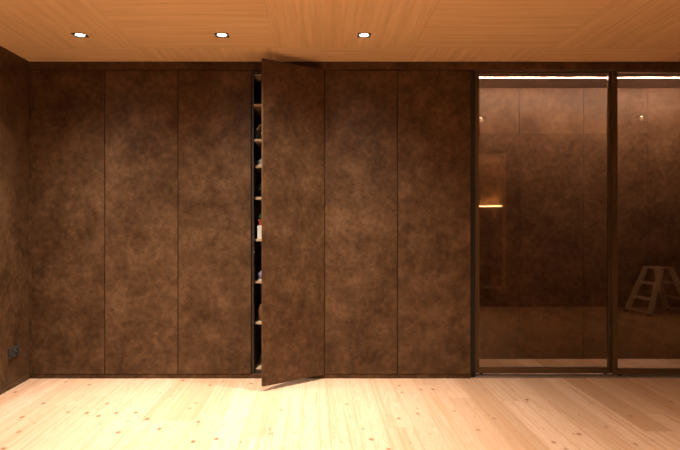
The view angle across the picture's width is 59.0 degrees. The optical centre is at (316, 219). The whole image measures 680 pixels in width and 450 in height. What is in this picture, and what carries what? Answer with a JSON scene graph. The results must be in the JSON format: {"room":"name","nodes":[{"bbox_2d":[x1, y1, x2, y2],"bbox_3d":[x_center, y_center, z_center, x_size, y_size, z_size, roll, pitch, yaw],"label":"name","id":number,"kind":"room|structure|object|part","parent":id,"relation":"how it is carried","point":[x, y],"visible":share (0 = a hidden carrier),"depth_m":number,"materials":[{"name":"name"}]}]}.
{"room":"changing room","nodes":[
{"label":"changing room","id":0,"kind":"room"},
{"bbox_2d":[0,46,28,388],"bbox_3d":[-2.386,0.000,1.668,0.080,2.590,7.940,0,0,0],"label":"wall","id":1,"kind":"structure","parent":0,"point":[14,69],"depth_m":4.67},
{"bbox_2d":[8,345,18,359],"bbox_3d":[-2.343,1.023,4.643,0.012,0.082,0.156,0,0,0],"label":"wall socket","id":2,"kind":"object","parent":1,"relation":"attached to","point":[13,352],"visible":1,"depth_m":4.63,"materials":[{"name":"plastic"}]},
{"bbox_2d":[0,374,29,394],"bbox_3d":[-2.341,1.275,1.307,0.010,0.040,7.178,0,0,0],"label":"baseboard","id":3,"kind":"structure","parent":1,"relation":"attached to","point":[25,378],"depth_m":4.64,"materials":[{"name":"brown wood"}]},
{"bbox_2d":[29,70,31,374],"bbox_3d":[-2.338,0.019,4.919,0.020,2.492,0.038,0,0,0],"label":"trim","id":4,"kind":"structure","parent":1,"relation":"attached to","point":[30,71],"depth_m":4.90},
{"bbox_2d":[30,374,469,377],"bbox_3d":[-0.545,1.278,4.913,3.606,0.034,0.022,0,0,0],"label":"trim","id":5,"kind":"structure","parent":1,"relation":"attached to","point":[32,375],"depth_m":4.90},
{"bbox_2d":[29,62,679,70],"bbox_3d":[1.923,-1.261,4.923,8.543,0.066,0.038,0,0,0],"label":"trim","id":6,"kind":"structure","parent":1,"relation":"attached to","point":[253,66],"depth_m":4.90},
{"bbox_2d":[0,359,679,449],"bbox_3d":[1.926,1.325,1.672,8.545,0.060,7.940,0,0,0],"label":"floor","id":7,"kind":"structure","parent":0,"point":[472,413],"depth_m":4.06,"materials":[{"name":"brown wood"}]},
{"bbox_2d":[32,70,104,373],"bbox_3d":[-2.029,0.035,5.198,0.596,2.519,0.600,0,0,0],"label":"tall cabinet","id":8,"kind":"object","parent":7,"relation":"on","point":[68,106],"visible":0.77,"depth_m":4.90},
{"bbox_2d":[105,70,177,373],"bbox_3d":[-1.431,0.035,5.199,0.596,2.519,0.600,0,0,0],"label":"tall cabinet","id":9,"kind":"object","parent":7,"relation":"on","point":[141,106],"visible":0.8,"depth_m":4.90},
{"bbox_2d":[178,70,251,373],"bbox_3d":[-0.833,0.035,5.199,0.596,2.519,0.600,0,0,0],"label":"tall cabinet","id":10,"kind":"object","parent":7,"relation":"on","point":[215,106],"visible":0.79,"depth_m":4.90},
{"bbox_2d":[252,58,323,386],"bbox_3d":[-0.235,0.035,5.014,0.596,2.519,0.970,0,0,0],"label":"tall cabinet","id":11,"kind":"object","parent":7,"relation":"on","point":[288,99],"visible":0.96,"depth_m":4.73,"materials":[{"name":"wood"}]},
{"bbox_2d":[254,139,261,148],"bbox_3d":[-0.235,-0.659,5.220,0.562,0.019,0.540,0,0,0],"label":"shelf","id":12,"kind":"object","parent":11,"relation":"attached to","point":[257,142],"depth_m":5.08,"materials":[{"name":"brown wood"}]},
{"bbox_2d":[254,104,261,117],"bbox_3d":[-0.235,-0.945,5.212,0.562,0.019,0.555,0,0,0],"label":"shelf","id":13,"kind":"object","parent":11,"relation":"attached to","point":[257,107],"depth_m":5.08,"materials":[{"name":"brown wood"}]},
{"bbox_2d":[255,124,261,138],"bbox_3d":[-0.433,-0.738,5.036,0.160,0.139,0.094,0,0,-9],"label":"handbag","id":14,"kind":"object","parent":11,"relation":"on","point":[258,132],"visible":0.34,"depth_m":5.00,"materials":[{"name":"black leather"}]},
{"bbox_2d":[255,165,261,171],"bbox_3d":[-0.235,-0.446,5.245,0.562,0.019,0.490,0,0,0],"label":"shelf","id":15,"kind":"object","parent":11,"relation":"attached to","point":[258,168],"depth_m":5.08,"materials":[{"name":"brown wood"}]},
{"bbox_2d":[256,271,261,280],"bbox_3d":[-0.464,0.469,5.140,0.106,0.078,0.250,0,0,-5],"label":"sneaker","id":16,"kind":"object","parent":11,"relation":"on","point":[259,275],"visible":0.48,"depth_m":5.04,"materials":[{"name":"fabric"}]},
{"bbox_2d":[257,225,261,238],"bbox_3d":[-0.402,0.102,5.130,0.189,0.112,0.244,0,0,0],"label":"box","id":17,"kind":"object","parent":11,"relation":"on","point":[259,227],"visible":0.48,"depth_m":5.01,"materials":[{"name":"white cardboard"}]},
{"bbox_2d":[258,213,261,224],"bbox_3d":[-0.460,-0.009,5.049,0.073,0.109,0.066,0,0,22],"label":"potted plant","id":18,"kind":"object","parent":17,"relation":"on","point":[259,216],"visible":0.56,"depth_m":5.03,"materials":[{"name":"green plant"}]},
{"bbox_2d":[257,183,261,196],"bbox_3d":[-0.459,-0.253,5.140,0.106,0.125,0.250,0,0,-2],"label":"shoe","id":19,"kind":"object","parent":11,"relation":"on","point":[259,189],"visible":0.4,"depth_m":5.05,"materials":[{"name":"black leather"}]},
{"bbox_3d":[-0.517,-0.005,5.200,0.001,2.000,0.484,0,0,0],"label":"shelf rail","id":20,"kind":"part","parent":11,"relation":"part of","materials":[{"name":"brown wood"}]},
{"bbox_2d":[258,304,261,320],"bbox_3d":[-0.406,0.720,5.100,0.188,0.260,0.103,0,0,-9],"label":"handbag","id":21,"kind":"object","parent":11,"relation":"on","point":[260,306],"visible":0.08,"depth_m":5.05,"materials":[{"name":"brown leather"}]},
{"bbox_2d":[324,70,396,373],"bbox_3d":[0.363,0.035,5.200,0.596,2.519,0.600,0,0,0],"label":"tall cabinet","id":22,"kind":"object","parent":7,"relation":"on","point":[360,106],"visible":0.95,"depth_m":4.90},
{"bbox_2d":[397,70,469,373],"bbox_3d":[0.961,0.035,5.201,0.596,2.519,0.600,0,0,0],"label":"tall cabinet","id":23,"kind":"object","parent":7,"relation":"on","point":[433,106],"visible":0.84,"depth_m":4.90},
{"bbox_2d":[475,374,679,377],"bbox_3d":[2.502,1.289,4.954,2.386,0.011,0.080,0,0,0],"label":"floor track","id":24,"kind":"object","parent":7,"relation":"on","point":[476,375],"visible":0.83,"depth_m":4.94,"materials":[{"name":"metal"}]},
{"bbox_2d":[475,70,679,375],"bbox_3d":[2.461,0.027,4.959,2.309,2.511,0.071,0,0,0],"label":"door","id":25,"kind":"structure","parent":24,"relation":"on","point":[481,370],"depth_m":4.96,"materials":[{"name":"glass"}]},
{"bbox_3d":[1.881,-1.223,4.979,1.069,0.012,0.026,0,0,0],"label":"rail","id":26,"kind":"part","parent":25,"relation":"part of","materials":[{"name":"brown metal"}]},
{"bbox_3d":[1.881,1.245,4.979,1.069,0.044,0.026,0,0,0],"label":"rail","id":27,"kind":"part","parent":25,"relation":"part of","materials":[{"name":"brown metal"}]},
{"bbox_3d":[3.022,-1.223,4.942,1.099,0.012,0.026,0,0,0],"label":"rail","id":28,"kind":"part","parent":25,"relation":"part of","materials":[{"name":"brown metal"}]},
{"bbox_3d":[3.022,1.245,4.942,1.099,0.044,0.026,0,0,0],"label":"rail","id":29,"kind":"part","parent":25,"relation":"part of","materials":[{"name":"brown metal"}]},
{"bbox_2d":[0,0,679,61],"bbox_3d":[1.926,-1.305,1.312,8.545,0.020,7.220,0,0,0],"label":"ceiling","id":30,"kind":"structure","parent":0,"point":[33,30],"depth_m":4.06,"materials":[{"name":"brown wood"}]},
{"bbox_2d":[71,33,88,37],"bbox_3d":[-1.656,-1.328,4.199,0.092,0.074,0.092,0,0,0],"label":"recessed light","id":31,"kind":"object","parent":30,"relation":"in","point":[77,35],"visible":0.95,"depth_m":4.21,"materials":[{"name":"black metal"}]},
{"bbox_2d":[214,33,229,37],"bbox_3d":[-0.662,-1.328,4.199,0.092,0.074,0.092,0,0,0],"label":"recessed light","id":32,"kind":"object","parent":30,"relation":"in","point":[218,35],"visible":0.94,"depth_m":4.21,"materials":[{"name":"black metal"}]},
{"bbox_2d":[357,33,370,37],"bbox_3d":[0.332,-1.328,4.200,0.092,0.074,0.092,0,0,0],"label":"recessed light","id":33,"kind":"object","parent":30,"relation":"in","point":[360,35],"visible":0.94,"depth_m":4.21,"materials":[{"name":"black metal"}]},
{"bbox_2d":[475,71,679,87],"bbox_3d":[2.491,-1.244,5.268,2.408,0.030,0.649,0,0,0],"label":"ceiling","id":34,"kind":"structure","parent":0,"point":[483,82],"depth_m":5.33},
{"bbox_2d":[479,76,679,77],"bbox_3d":[2.498,-1.223,5.127,2.348,0.013,0.016,0,0,0],"label":"recessed light","id":35,"kind":"object","parent":34,"relation":"in","point":[479,76],"visible":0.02,"depth_m":5.12,"materials":[{"name":"metal"}]},
{"bbox_2d":[479,88,679,358],"bbox_3d":[2.491,0.000,5.612,2.408,2.590,0.040,0,0,0],"label":"wall","id":36,"kind":"structure","parent":0,"point":[543,151],"depth_m":5.59,"materials":[{"name":"clear glass"}]},
{"bbox_3d":[1.284,0.000,5.296,0.031,2.587,0.590,0,0,0],"label":"wall","id":37,"kind":"structure","parent":0,"visible":0},
{"bbox_2d":[470,71,474,376],"bbox_3d":[1.283,0.033,4.971,0.046,2.524,0.059,0,0,0],"label":"trim","id":38,"kind":"structure","parent":37,"relation":"attached to","point":[472,73],"depth_m":4.94,"materials":[{"name":"black metal"}]}
]}

